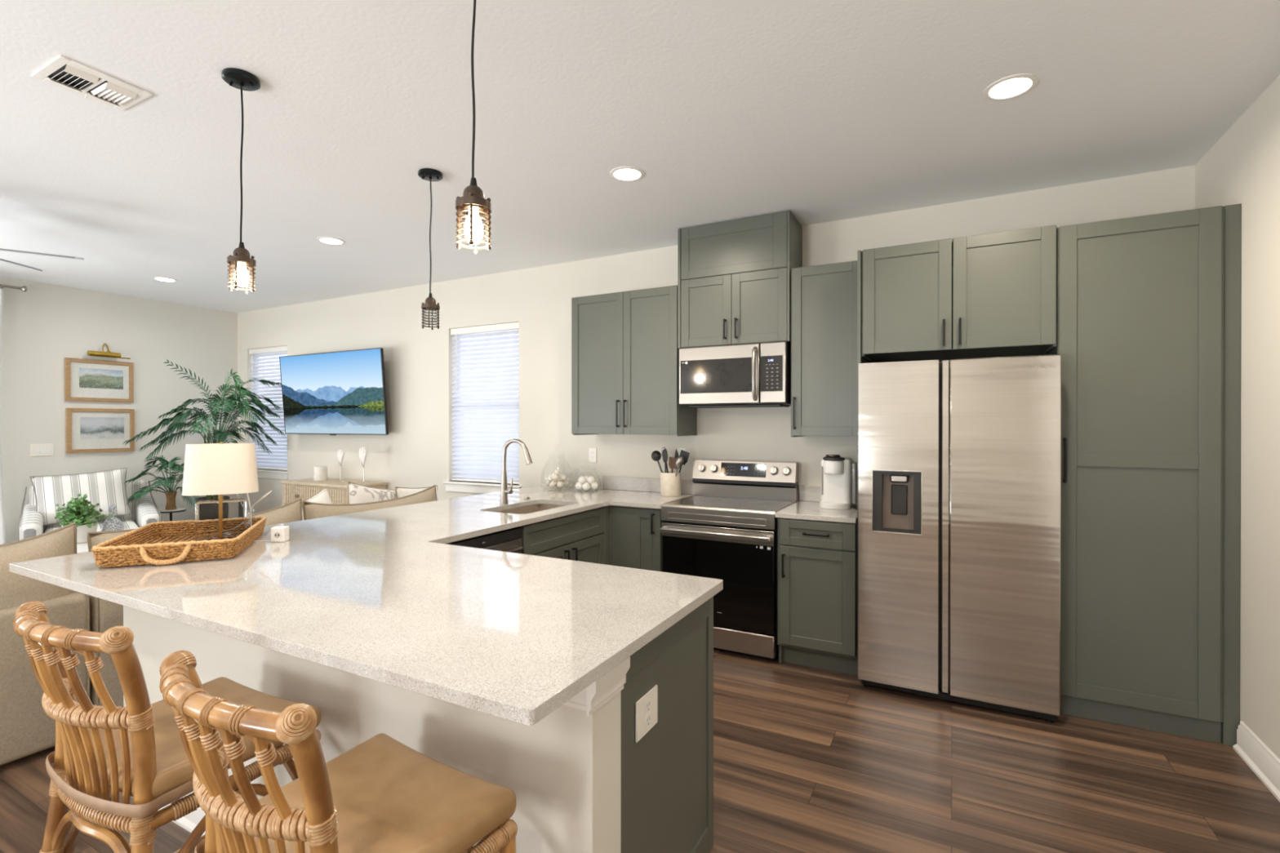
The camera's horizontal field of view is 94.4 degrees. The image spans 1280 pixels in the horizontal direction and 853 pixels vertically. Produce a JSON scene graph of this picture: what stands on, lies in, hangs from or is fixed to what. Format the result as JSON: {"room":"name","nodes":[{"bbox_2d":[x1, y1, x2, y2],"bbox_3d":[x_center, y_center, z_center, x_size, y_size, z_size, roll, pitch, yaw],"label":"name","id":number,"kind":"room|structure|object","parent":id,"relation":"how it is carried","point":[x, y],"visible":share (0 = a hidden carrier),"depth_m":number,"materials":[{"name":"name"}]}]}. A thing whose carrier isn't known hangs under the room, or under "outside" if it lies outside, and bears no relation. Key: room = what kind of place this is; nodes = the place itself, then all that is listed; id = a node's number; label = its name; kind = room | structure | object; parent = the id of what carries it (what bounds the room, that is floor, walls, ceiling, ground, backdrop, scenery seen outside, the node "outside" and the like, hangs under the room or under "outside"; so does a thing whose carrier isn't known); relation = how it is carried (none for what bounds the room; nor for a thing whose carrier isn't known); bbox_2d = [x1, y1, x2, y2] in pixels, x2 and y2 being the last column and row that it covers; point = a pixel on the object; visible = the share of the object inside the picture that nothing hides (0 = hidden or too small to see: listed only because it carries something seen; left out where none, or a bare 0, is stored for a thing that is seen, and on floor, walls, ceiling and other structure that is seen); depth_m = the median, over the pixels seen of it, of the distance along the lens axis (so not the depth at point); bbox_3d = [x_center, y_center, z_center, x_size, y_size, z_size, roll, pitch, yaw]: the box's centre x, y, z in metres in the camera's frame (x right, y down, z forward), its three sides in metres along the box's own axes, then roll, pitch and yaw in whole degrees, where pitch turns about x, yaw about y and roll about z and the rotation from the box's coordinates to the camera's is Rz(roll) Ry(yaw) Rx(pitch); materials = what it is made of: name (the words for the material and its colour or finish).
{"room":"kitchen","nodes":[
{"label":"kitchen","id":0,"kind":"room"},
{"bbox_2d":[61,521,97,543],"bbox_3d":[-4.282,0.813,4.531,0.208,0.141,0.208,0,0,28],"label":"pot","id":1,"kind":"object","parent":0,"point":[82,531],"depth_m":4.48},
{"bbox_2d":[0,276,237,542],"bbox_3d":[-6.810,0.020,4.012,0.200,2.812,7.948,0,0,28],"label":"wall","id":2,"kind":"structure","parent":0,"point":[44,325],"depth_m":6.11,"materials":[{"name":"paint"}]},
{"bbox_2d":[0,284,26,292],"bbox_3d":[-6.756,-1.283,3.747,0.137,0.056,4.136,0,0,28],"label":"curtain rod","id":3,"kind":"object","parent":2,"relation":"attached to","point":[24,288],"visible":1,"depth_m":5.49,"materials":[{"name":"silver metal"}]},
{"bbox_2d":[0,288,6,544],"bbox_3d":[-5.973,0.046,5.146,0.105,2.694,0.690,0,0,28],"label":"curtain","id":4,"kind":"object","parent":3,"relation":"hanging from","point":[2,527],"visible":0.74,"depth_m":5.40,"materials":[{"name":"fabric"}]},
{"bbox_2d":[30,443,53,456],"bbox_3d":[-5.786,0.225,5.731,0.009,0.118,0.165,0,0,28],"label":"light switch","id":5,"kind":"object","parent":2,"relation":"attached to","point":[46,449],"visible":1,"depth_m":5.72,"materials":[{"name":"white plastic"}]},
{"bbox_2d":[64,357,133,402],"bbox_3d":[-5.569,-0.470,6.115,0.030,0.425,0.548,0,0,28],"label":"framed picture","id":6,"kind":"object","parent":2,"relation":"attached to","point":[85,380],"visible":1,"depth_m":6.11,"materials":[{"name":"paper"}]},
{"bbox_2d":[79,368,123,389],"bbox_3d":[-5.564,-0.492,6.124,0.001,0.200,0.358,0,0,28],"label":"print","id":7,"kind":"object","parent":6,"relation":"attached to","point":[89,378],"depth_m":6.12},
{"bbox_2d":[66,408,134,453],"bbox_3d":[-5.565,0.040,6.123,0.030,0.450,0.548,0,0,28],"label":"framed picture","id":8,"kind":"object","parent":2,"relation":"attached to","point":[87,429],"visible":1,"depth_m":6.10,"materials":[{"name":"paper"}]},
{"bbox_2d":[80,417,124,439],"bbox_3d":[-5.561,0.018,6.132,0.001,0.225,0.358,0,0,28],"label":"print","id":9,"kind":"object","parent":8,"relation":"attached to","point":[91,428],"depth_m":6.13},
{"bbox_2d":[86,342,130,359],"bbox_3d":[-5.511,-0.786,6.141,0.114,0.151,0.346,0,0,28],"label":"picture light","id":10,"kind":"object","parent":2,"relation":"attached to","point":[94,353],"visible":1,"depth_m":6.08,"materials":[{"name":"gold metal"}]},
{"bbox_2d":[123,605,621,852],"bbox_3d":[-0.389,0.987,3.194,2.223,0.883,3.013,0,0,28],"label":"wall","id":11,"kind":"structure","parent":0,"point":[562,770],"depth_m":1.53,"materials":[{"name":"paint"}]},
{"bbox_2d":[130,791,205,835],"bbox_3d":[-1.098,1.368,1.849,2.223,0.130,0.029,0,0,28],"label":"baseboard","id":12,"kind":"structure","parent":11,"relation":"attached to","point":[188,822],"depth_m":2.10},
{"bbox_2d":[8,475,723,725],"bbox_3d":[-0.526,0.477,3.113,2.468,0.136,3.280,0,0,28],"label":"countertop","id":13,"kind":"structure","parent":11,"relation":"on","point":[381,595],"depth_m":1.79,"materials":[{"name":"stone"}]},
{"bbox_2d":[91,515,266,567],"bbox_3d":[-1.890,0.473,2.495,0.457,0.083,0.654,0,0,-23],"label":"woven tray","id":14,"kind":"object","parent":13,"relation":"on","point":[169,544],"visible":0.86,"depth_m":2.28,"materials":[{"name":"wicker"}]},
{"bbox_2d":[182,441,258,538],"bbox_3d":[-1.881,0.282,2.663,0.280,0.425,0.172,0,0,-30],"label":"table lamp","id":15,"kind":"object","parent":14,"relation":"on","point":[220,468],"visible":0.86,"depth_m":2.61,"materials":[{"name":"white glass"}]},
{"bbox_2d":[246,490,271,526],"bbox_3d":[-1.801,0.374,2.793,0.122,0.240,0.066,0,0,-24],"label":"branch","id":16,"kind":"object","parent":14,"relation":"on","point":[267,494],"visible":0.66,"depth_m":2.78,"materials":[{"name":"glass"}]},
{"bbox_2d":[253,525,288,542],"bbox_3d":[-1.668,0.483,2.655,0.159,0.066,0.054,0,0,-7],"label":"cube","id":17,"kind":"object","parent":13,"relation":"on","point":[278,533],"visible":0.99,"depth_m":2.64,"materials":[{"name":"ceramic"}]},
{"bbox_2d":[499,438,533,504],"bbox_3d":[-0.811,0.296,3.887,0.245,0.433,0.057,0,0,21],"label":"faucet","id":18,"kind":"object","parent":13,"relation":"on","point":[504,491],"visible":1,"depth_m":3.90,"materials":[{"name":"silver metal"}]},
{"bbox_2d":[496,503,584,526],"bbox_3d":[-0.697,0.640,3.817,0.384,0.194,0.644,0,0,28],"label":"sink","id":19,"kind":"object","parent":13,"relation":"in","point":[537,507],"visible":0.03,"depth_m":4.08,"materials":[{"name":"metal"}]},
{"bbox_2d":[660,471,680,496],"bbox_3d":[0.228,0.425,4.391,0.154,0.171,0.154,0,0,28],"label":"utensil crock","id":20,"kind":"object","parent":13,"relation":"on","point":[670,485],"visible":0.96,"depth_m":4.33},
{"bbox_2d":[651,450,662,472],"bbox_3d":[0.153,0.339,4.399,0.152,0.319,0.056,0,0,28],"label":"ladle","id":21,"kind":"object","parent":20,"relation":"in","point":[655,455],"visible":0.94,"depth_m":4.40,"materials":[{"name":"grey plastic"}]},
{"bbox_2d":[662,448,667,472],"bbox_3d":[0.186,0.329,4.367,0.044,0.335,0.017,0,0,44],"label":"serving spoon","id":22,"kind":"object","parent":20,"relation":"in","point":[664,455],"visible":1,"depth_m":4.36,"materials":[{"name":"grey plastic"}]},
{"bbox_2d":[668,457,676,473],"bbox_3d":[0.246,0.360,4.375,0.066,0.273,0.030,0,0,28],"label":"wooden spatula","id":23,"kind":"object","parent":20,"relation":"in","point":[672,460],"visible":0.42,"depth_m":4.37,"materials":[{"name":"brown wood"}]},
{"bbox_2d":[675,455,683,476],"bbox_3d":[0.264,0.355,4.317,0.115,0.287,0.050,0,0,28],"label":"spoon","id":24,"kind":"object","parent":20,"relation":"in","point":[679,460],"visible":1,"depth_m":4.29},
{"bbox_2d":[678,449,689,472],"bbox_3d":[0.301,0.334,4.358,0.146,0.328,0.017,0,0,37],"label":"turner","id":25,"kind":"object","parent":20,"relation":"in","point":[685,455],"visible":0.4,"depth_m":4.34,"materials":[{"name":"grey plastic"}]},
{"bbox_3d":[-0.424,0.384,4.729,0.232,0.250,0.232,0,0,28],"label":"glass jar","id":26,"kind":"object","parent":13,"relation":"on","visible":0},
{"bbox_2d":[574,482,582,489],"bbox_3d":[-0.484,0.473,4.692,0.062,0.062,0.061,0,0,28],"label":"decorative ball","id":27,"kind":"object","parent":26,"relation":"in","point":[579,486],"visible":1,"depth_m":4.67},
{"bbox_2d":[577,475,586,484],"bbox_3d":[-0.461,0.426,4.708,0.062,0.062,0.061,0,0,28],"label":"decorative ball","id":28,"kind":"object","parent":26,"relation":"in","point":[581,479],"visible":1,"depth_m":4.69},
{"bbox_2d":[582,482,590,490],"bbox_3d":[-0.422,0.473,4.660,0.062,0.062,0.061,0,0,28],"label":"decorative ball","id":29,"kind":"object","parent":26,"relation":"in","point":[586,486],"visible":1,"depth_m":4.64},
{"bbox_2d":[586,475,595,484],"bbox_3d":[-0.388,0.426,4.708,0.062,0.062,0.061,0,0,28],"label":"decorative ball","id":30,"kind":"object","parent":26,"relation":"in","point":[591,479],"visible":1,"depth_m":4.69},
{"bbox_2d":[590,482,598,489],"bbox_3d":[-0.363,0.473,4.697,0.062,0.062,0.061,0,0,28],"label":"decorative ball","id":31,"kind":"object","parent":26,"relation":"in","point":[593,486],"visible":1,"depth_m":4.68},
{"bbox_2d":[563,656,630,715],"bbox_3d":[-0.182,0.598,1.443,0.274,0.093,0.158,0,0,28],"label":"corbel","id":32,"kind":"structure","parent":11,"relation":"attached to","point":[590,699],"depth_m":1.35,"materials":[{"name":"wood"}]},
{"bbox_2d":[0,0,1279,313],"bbox_3d":[-2.771,-1.429,1.879,9.330,0.100,7.948,0,0,28],"label":"ceiling","id":33,"kind":"structure","parent":0,"point":[819,111],"depth_m":2.65,"materials":[{"name":"paint"}]},
{"bbox_2d":[0,248,84,271],"bbox_3d":[-4.148,-1.195,3.471,1.310,0.376,1.178,0,0,28],"label":"ceiling fan","id":34,"kind":"object","parent":33,"relation":"hanging from","point":[2,260],"visible":1,"depth_m":3.77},
{"bbox_2d":[31,55,153,111],"bbox_3d":[-2.203,-1.364,2.389,0.270,0.033,0.290,0,0,28],"label":"ceiling vent","id":35,"kind":"object","parent":33,"relation":"in","point":[64,73],"visible":1,"depth_m":2.37,"materials":[{"name":"white metal"}]},
{"bbox_2d":[151,276,177,282],"bbox_3d":[-4.485,-1.387,5.592,0.190,0.006,0.190,0,0,28],"label":"recessed light","id":36,"kind":"object","parent":33,"relation":"in","point":[159,278],"visible":1,"depth_m":5.59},
{"bbox_2d":[155,277,174,281],"bbox_3d":[-4.485,-1.388,5.592,0.147,0.003,0.147,0,0,28],"label":"diffuser","id":37,"kind":"object","parent":36,"relation":"attached to","point":[164,279],"depth_m":5.59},
{"bbox_2d":[221,67,260,293],"bbox_3d":[-1.575,-0.957,2.342,0.128,0.846,0.128,0,0,28],"label":"pendant light","id":38,"kind":"object","parent":33,"relation":"hanging from","point":[242,80],"visible":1,"depth_m":2.33,"materials":[{"name":"black metal"}]},
{"bbox_2d":[316,236,345,244],"bbox_3d":[-2.303,-1.383,4.420,0.190,0.006,0.190,0,0,28],"label":"recessed light","id":39,"kind":"object","parent":33,"relation":"in","point":[328,240],"visible":1,"depth_m":4.40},
{"bbox_2d":[320,238,342,244],"bbox_3d":[-2.303,-1.384,4.420,0.147,0.003,0.147,0,0,28],"label":"diffuser","id":40,"kind":"object","parent":39,"relation":"attached to","point":[328,241],"depth_m":4.42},
{"bbox_2d":[417,168,443,329],"bbox_3d":[-1.143,-0.958,3.233,0.128,0.850,0.128,0,0,28],"label":"pendant light","id":41,"kind":"object","parent":33,"relation":"hanging from","point":[430,175],"visible":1,"depth_m":3.23,"materials":[{"name":"black metal"}]},
{"bbox_2d":[455,0,491,253],"bbox_3d":[-0.454,-0.930,1.615,0.128,0.896,0.128,0,0,28],"label":"pendant light","id":42,"kind":"object","parent":33,"relation":"hanging from","point":[473,203],"visible":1,"depth_m":1.61,"materials":[{"name":"black metal"}]},
{"bbox_2d":[609,166,644,181],"bbox_3d":[-0.070,-1.380,3.243,0.190,0.006,0.190,0,0,28],"label":"recessed light","id":43,"kind":"object","parent":33,"relation":"in","point":[622,173],"visible":1,"depth_m":3.24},
{"bbox_2d":[613,168,640,180],"bbox_3d":[-0.070,-1.381,3.243,0.147,0.003,0.147,0,0,28],"label":"diffuser","id":44,"kind":"object","parent":43,"relation":"attached to","point":[619,174],"depth_m":3.24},
{"bbox_2d":[982,73,1038,101],"bbox_3d":[1.507,-1.377,2.412,0.190,0.006,0.190,0,0,28],"label":"recessed light","id":45,"kind":"object","parent":33,"relation":"in","point":[1011,86],"visible":1,"depth_m":2.40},
{"bbox_2d":[989,78,1031,97],"bbox_3d":[1.507,-1.378,2.412,0.147,0.003,0.147,0,0,28],"label":"diffuser","id":46,"kind":"object","parent":45,"relation":"attached to","point":[1003,87],"depth_m":2.41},
{"bbox_2d":[0,649,1279,852],"bbox_3d":[-2.771,1.483,1.888,9.330,0.100,7.948,0,0,28],"label":"floor","id":47,"kind":"structure","parent":0,"point":[807,759],"depth_m":2.38,"materials":[{"name":"brown wood"}]},
{"bbox_2d":[0,522,89,765],"bbox_3d":[-3.363,0.942,2.045,0.952,0.982,1.977,0,0,28],"label":"sofa","id":48,"kind":"object","parent":47,"relation":"on","point":[26,729],"visible":0.55,"depth_m":2.52,"materials":[{"name":"fabric"}]},
{"bbox_2d":[0,524,75,609],"bbox_3d":[-2.853,0.694,2.338,0.260,0.475,0.972,0,0,28],"label":"cushion","id":49,"kind":"object","parent":48,"relation":"on","point":[15,589],"depth_m":2.58,"materials":[{"name":"fabric"}]},
{"bbox_2d":[17,479,161,540],"bbox_3d":[-5.109,0.982,5.527,0.936,0.880,0.891,0,0,-44],"label":"armchair","id":50,"kind":"object","parent":47,"relation":"on","point":[144,511],"visible":0.27,"depth_m":5.51,"materials":[{"name":"white fabric"}]},
{"bbox_2d":[29,467,132,526],"bbox_3d":[-5.209,0.652,5.539,0.214,0.500,0.696,0,0,45],"label":"throw pillow","id":51,"kind":"object","parent":50,"relation":"on","point":[107,488],"visible":0.81,"depth_m":5.50,"materials":[{"name":"fabric"}]},
{"bbox_2d":[44,519,137,533],"bbox_3d":[-5.049,0.992,5.465,0.630,0.150,0.720,0,0,-44],"label":"seat cushion","id":52,"kind":"object","parent":50,"relation":"on","point":[127,523],"depth_m":5.51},
{"bbox_2d":[76,527,138,553],"bbox_3d":[-4.218,1.155,4.600,0.850,0.540,1.100,0,0,28],"label":"coffee table","id":53,"kind":"object","parent":47,"relation":"on","point":[81,548],"visible":0.02,"depth_m":4.34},
{"bbox_2d":[54,492,113,543],"bbox_3d":[-4.275,0.694,4.542,0.422,0.380,0.304,0,0,28],"label":"boxwood","id":54,"kind":"object","parent":53,"relation":"on","point":[79,512],"visible":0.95,"depth_m":4.50,"materials":[{"name":"green plant"}]},
{"bbox_2d":[101,505,124,531],"bbox_3d":[-4.176,0.752,4.690,0.136,0.263,0.136,0,0,28],"label":"decanter","id":55,"kind":"object","parent":53,"relation":"on","point":[114,523],"visible":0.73,"depth_m":4.67,"materials":[{"name":"clear glass"}]},
{"bbox_2d":[12,600,321,852],"bbox_3d":[-1.194,0.927,1.500,0.535,1.018,0.528,0,0,26],"label":"bar stool","id":56,"kind":"object","parent":47,"relation":"on","point":[135,749],"visible":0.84,"depth_m":1.31,"materials":[{"name":"wicker"}]},
{"bbox_2d":[87,676,321,799],"bbox_3d":[-1.167,0.804,1.556,0.472,0.077,0.400,0,0,26],"label":"seat cushion","id":57,"kind":"object","parent":56,"relation":"on","point":[171,778],"depth_m":1.44,"materials":[{"name":"beige leather"}]},
{"bbox_2d":[159,507,186,520],"bbox_3d":[-4.765,1.132,6.019,0.249,0.577,0.249,0,0,28],"label":"table","id":58,"kind":"object","parent":47,"relation":"on","point":[178,509],"visible":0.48,"depth_m":6.00,"materials":[{"name":"grey wood"}]},
{"bbox_2d":[124,455,199,510],"bbox_3d":[-4.781,0.568,5.907,0.654,0.550,0.434,0,0,-12],"label":"potted palm","id":59,"kind":"object","parent":58,"relation":"on","point":[171,504],"visible":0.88,"depth_m":5.96,"materials":[{"name":"green plant"}]},
{"bbox_2d":[123,359,284,501],"bbox_3d":[-4.633,0.354,6.410,1.464,2.129,0.705,0,0,-44],"label":"potted palm","id":60,"kind":"object","parent":47,"relation":"on","point":[229,405],"visible":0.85,"depth_m":6.42,"materials":[{"name":"green plant"}]},
{"bbox_2d":[194,495,230,501],"bbox_3d":[-4.744,1.103,6.573,0.320,0.629,0.320,0,0,28],"label":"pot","id":61,"kind":"object","parent":60,"relation":"on","point":[207,497],"depth_m":6.54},
{"bbox_2d":[86,484,436,706],"bbox_3d":[-2.392,0.939,3.887,0.952,0.976,2.189,0,0,28],"label":"sofa","id":62,"kind":"object","parent":47,"relation":"on","point":[104,615],"visible":0.06,"depth_m":2.91,"materials":[{"name":"fabric"}]},
{"bbox_2d":[88,499,301,546],"bbox_3d":[-2.362,0.694,3.270,0.260,0.470,1.040,0,0,28],"label":"cushion","id":63,"kind":"object","parent":62,"relation":"on","point":[291,512],"depth_m":3.53,"materials":[{"name":"fabric"}]},
{"bbox_2d":[302,488,333,519],"bbox_3d":[-2.325,0.716,4.234,0.182,0.515,0.536,0,0,23],"label":"throw pillow","id":64,"kind":"object","parent":62,"relation":"on","point":[323,497],"visible":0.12,"depth_m":4.30,"materials":[{"name":"white fabric"}]},
{"bbox_2d":[303,486,435,519],"bbox_3d":[-1.859,0.698,4.223,0.260,0.455,1.085,0,0,28],"label":"cushion","id":65,"kind":"object","parent":62,"relation":"on","point":[312,510],"depth_m":4.07,"materials":[{"name":"fabric"}]},
{"bbox_2d":[346,480,395,504],"bbox_3d":[-2.102,0.679,4.636,0.202,0.528,0.532,0,0,34],"label":"throw pillow","id":66,"kind":"object","parent":62,"relation":"on","point":[357,493],"visible":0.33,"depth_m":4.57,"materials":[{"name":"white fabric"}]},
{"bbox_2d":[394,485,438,500],"bbox_3d":[-1.862,0.714,4.985,0.182,0.452,0.472,0,0,31],"label":"throw pillow","id":67,"kind":"object","parent":62,"relation":"on","point":[400,491],"visible":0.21,"depth_m":4.87,"materials":[{"name":"white fabric"}]},
{"bbox_2d":[280,478,386,505],"bbox_3d":[-3.152,0.992,6.070,1.085,0.857,0.465,0,0,28],"label":"chest","id":68,"kind":"object","parent":47,"relation":"on","point":[306,489],"visible":0.2,"depth_m":5.95,"materials":[{"name":"brown wood"}]},
{"bbox_2d":[313,466,328,480],"bbox_3d":[-3.322,0.487,6.160,0.133,0.149,0.133,0,0,28],"label":"candle","id":69,"kind":"object","parent":68,"relation":"on","point":[320,473],"visible":1,"depth_m":6.11,"materials":[{"name":"white wax"}]},
{"bbox_2d":[337,448,345,479],"bbox_3d":[-3.020,0.396,5.979,0.113,0.335,0.080,0,0,28],"label":"shell sculpture","id":70,"kind":"object","parent":68,"relation":"on","point":[340,454],"visible":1,"depth_m":5.96,"materials":[{"name":"white ceramic"}]},
{"bbox_2d":[359,446,369,481],"bbox_3d":[-2.713,0.381,5.817,0.114,0.365,0.080,0,0,28],"label":"shell sculpture","id":71,"kind":"object","parent":68,"relation":"on","point":[362,454],"visible":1,"depth_m":5.80,"materials":[{"name":"white ceramic"}]},
{"bbox_2d":[159,650,517,852],"bbox_3d":[-0.592,0.928,1.161,0.535,1.018,0.528,0,0,32],"label":"bar stool","id":72,"kind":"object","parent":47,"relation":"on","point":[382,794],"visible":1,"depth_m":1.08,"materials":[{"name":"wicker"}]},
{"bbox_2d":[253,733,516,852],"bbox_3d":[-0.559,0.806,1.214,0.472,0.077,0.400,0,0,32],"label":"seat cushion","id":73,"kind":"object","parent":72,"relation":"on","point":[388,796],"depth_m":1.22,"materials":[{"name":"beige leather"}]},
{"bbox_2d":[445,526,523,553],"bbox_3d":[-1.074,0.993,3.163,0.713,0.872,0.606,0,0,28],"label":"dishwasher","id":74,"kind":"object","parent":47,"relation":"on","point":[509,540],"visible":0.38,"depth_m":3.11,"materials":[{"name":"grey plastic"}]},
{"bbox_2d":[519,505,608,564],"bbox_3d":[-0.715,0.985,3.858,0.720,0.883,0.944,0,0,28],"label":"base cabinet","id":75,"kind":"object","parent":47,"relation":"on","point":[583,536],"visible":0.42,"depth_m":3.72,"materials":[{"name":"green paint"}]},
{"bbox_2d":[608,505,664,571],"bbox_3d":[0.098,0.984,4.270,0.402,0.883,0.653,0,0,28],"label":"base cabinet","id":76,"kind":"object","parent":47,"relation":"on","point":[635,537],"visible":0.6,"depth_m":4.01,"materials":[{"name":"green paint"}]},
{"bbox_2d":[620,596,713,852],"bbox_3d":[-0.508,0.991,2.063,1.380,0.883,0.639,0,0,28],"label":"base cabinet","id":77,"kind":"object","parent":47,"relation":"on","point":[667,775],"visible":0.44,"depth_m":1.74,"materials":[{"name":"green paint"}]},
{"bbox_2d":[635,684,657,742],"bbox_3d":[0.019,0.768,1.588,0.008,0.105,0.122,0,0,28],"label":"wall outlet","id":78,"kind":"object","parent":77,"relation":"attached to","point":[646,708],"visible":1,"depth_m":1.57,"materials":[{"name":"white plastic"}]},
{"bbox_2d":[644,697,650,728],"bbox_3d":[0.022,0.768,1.587,0.002,0.072,0.033,0,0,28],"label":"socket","id":79,"kind":"object","parent":78,"relation":"attached to","point":[647,700],"depth_m":1.58,"materials":[{"name":"white plastic"}]},
{"bbox_2d":[659,459,798,660],"bbox_3d":[0.605,0.838,3.967,0.751,1.178,0.682,0,0,28],"label":"range","id":80,"kind":"object","parent":47,"relation":"on","point":[733,541],"visible":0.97,"depth_m":3.71,"materials":[{"name":"silver metal"}]},
{"bbox_2d":[666,495,794,511],"bbox_3d":[0.610,0.520,3.976,0.743,0.022,0.520,0,0,28],"label":"cooktop","id":81,"kind":"object","parent":80,"relation":"in","point":[753,503],"depth_m":3.98,"materials":[{"name":"black glass"}]},
{"bbox_2d":[777,517,857,675],"bbox_3d":[1.154,0.986,3.697,0.447,0.883,0.683,0,0,28],"label":"base cabinet","id":82,"kind":"object","parent":47,"relation":"on","point":[817,560],"visible":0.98,"depth_m":3.43,"materials":[{"name":"green paint"}]},
{"bbox_2d":[774,484,857,523],"bbox_3d":[1.158,0.475,3.713,0.459,0.136,0.647,0,0,28],"label":"countertop","id":83,"kind":"structure","parent":82,"relation":"on","point":[807,508],"depth_m":3.58,"materials":[{"name":"stone"}]},
{"bbox_2d":[819,454,857,509],"bbox_3d":[1.285,0.344,3.761,0.264,0.337,0.260,0,0,28],"label":"coffee maker","id":84,"kind":"object","parent":83,"relation":"on","point":[838,473],"visible":0.9,"depth_m":3.70,"materials":[{"name":"white plastic"}]},
{"bbox_2d":[819,501,850,509],"bbox_3d":[1.230,0.494,3.739,0.188,0.036,0.169,0,0,28],"label":"drip tray","id":85,"kind":"object","parent":84,"relation":"on","point":[824,504],"depth_m":3.68,"materials":[{"name":"white plastic"}]},
{"bbox_2d":[857,224,1057,678],"bbox_3d":[1.776,0.216,3.389,0.934,2.424,0.643,0,0,28],"label":"tall cabinet","id":86,"kind":"object","parent":47,"relation":"on","point":[994,295],"visible":0.94,"depth_m":3.14,"materials":[{"name":"green paint"}]},
{"bbox_2d":[857,354,1061,723],"bbox_3d":[1.757,0.542,3.330,0.910,1.772,0.713,0,0,28],"label":"refrigerator","id":87,"kind":"object","parent":47,"relation":"on","point":[959,477],"visible":1,"depth_m":3.00,"materials":[{"name":"grey metal"}]},
{"bbox_2d":[1045,203,1241,746],"bbox_3d":[2.492,0.219,3.017,0.672,2.420,0.633,0,0,28],"label":"pantry cabinet","id":88,"kind":"object","parent":47,"relation":"on","point":[1148,307],"visible":0.93,"depth_m":2.76,"materials":[{"name":"green paint"}]},
{"bbox_2d":[237,165,1195,515],"bbox_3d":[-0.965,0.017,5.311,9.330,2.812,0.200,0,0,28],"label":"wall","id":89,"kind":"structure","parent":0,"point":[416,451],"depth_m":5.11,"materials":[{"name":"paint"}]},
{"bbox_2d":[256,351,288,479],"bbox_3d":[-4.403,-0.163,7.074,0.874,1.550,0.185,0,0,28],"label":"window","id":90,"kind":"structure","parent":89,"relation":"in","point":[274,474],"depth_m":6.96,"materials":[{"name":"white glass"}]},
{"bbox_2d":[248,345,287,470],"bbox_3d":[-4.404,-0.213,7.048,0.782,1.448,0.071,0,0,28],"label":"blind","id":91,"kind":"object","parent":90,"relation":"attached to","point":[276,460],"visible":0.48,"depth_m":7.05,"materials":[{"name":"white plastic"}]},
{"bbox_2d":[279,347,388,435],"bbox_3d":[-3.216,-0.338,6.239,1.648,0.864,0.174,0,0,28],"label":"television","id":92,"kind":"object","parent":89,"relation":"attached to","point":[341,392],"visible":1,"depth_m":6.15,"materials":[{"name":"black metal"}]},
{"bbox_2d":[442,329,521,493],"bbox_3d":[-1.430,-0.158,5.507,0.926,1.550,0.185,0,0,28],"label":"window","id":93,"kind":"structure","parent":89,"relation":"in","point":[458,486],"depth_m":5.50,"materials":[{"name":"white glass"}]},
{"bbox_2d":[450,321,519,484],"bbox_3d":[-1.432,-0.208,5.482,0.834,1.448,0.071,0,0,28],"label":"blind","id":94,"kind":"object","parent":93,"relation":"attached to","point":[480,464],"visible":0.8,"depth_m":5.49,"materials":[{"name":"white plastic"}]},
{"bbox_2d":[588,448,596,462],"bbox_3d":[-0.390,0.236,4.890,0.075,0.118,0.008,0,0,28],"label":"wall outlet","id":95,"kind":"object","parent":89,"relation":"attached to","point":[592,451],"visible":1,"depth_m":4.89,"materials":[{"name":"white plastic"}]},
{"bbox_2d":[571,284,697,435],"bbox_3d":[-0.058,-0.461,4.492,0.892,1.056,0.398,0,0,28],"label":"upper cabinet","id":96,"kind":"object","parent":89,"relation":"attached to","point":[625,352],"visible":0.96,"depth_m":4.33,"materials":[{"name":"green paint"}]},
{"bbox_2d":[602,475,693,494],"bbox_3d":[0.065,0.457,4.644,0.826,0.106,0.020,0,0,28],"label":"backsplash","id":97,"kind":"structure","parent":89,"relation":"attached to","point":[624,483],"depth_m":4.67,"materials":[{"name":"stone"}]},
{"bbox_2d":[677,209,802,348],"bbox_3d":[0.684,-0.963,4.099,0.778,0.834,0.398,0,0,28],"label":"upper cabinet","id":98,"kind":"object","parent":89,"relation":"attached to","point":[734,277],"visible":0.99,"depth_m":3.94,"materials":[{"name":"green paint"}]},
{"bbox_2d":[679,341,791,408],"bbox_3d":[0.670,-0.337,4.065,0.742,0.410,0.460,0,0,28],"label":"microwave","id":99,"kind":"object","parent":98,"relation":"attached to","point":[748,375],"visible":1,"depth_m":3.91,"materials":[{"name":"grey metal"}]},
{"bbox_2d":[799,484,821,502],"bbox_3d":[1.304,0.459,3.991,0.459,0.106,0.020,0,0,28],"label":"backsplash","id":100,"kind":"structure","parent":89,"relation":"attached to","point":[806,493],"depth_m":4.05,"materials":[{"name":"stone"}]},
{"bbox_2d":[791,260,857,437],"bbox_3d":[1.224,-0.468,3.816,0.434,1.074,0.398,0,0,28],"label":"upper cabinet","id":101,"kind":"object","parent":89,"relation":"attached to","point":[824,297],"visible":0.91,"depth_m":3.69,"materials":[{"name":"green paint"}]},
{"bbox_2d":[1195,75,1279,759],"bbox_3d":[1.267,0.033,-0.245,0.200,2.812,7.948,0,0,28],"label":"wall","id":102,"kind":"structure","parent":0,"point":[1242,166],"depth_m":2.49,"materials":[{"name":"paint"}]},
{"bbox_2d":[1233,720,1279,801],"bbox_3d":[1.028,1.375,-0.450,0.029,0.130,6.955,0,0,28],"label":"baseboard","id":103,"kind":"structure","parent":102,"relation":"attached to","point":[1253,751],"depth_m":2.44,"materials":[{"name":"wood"}]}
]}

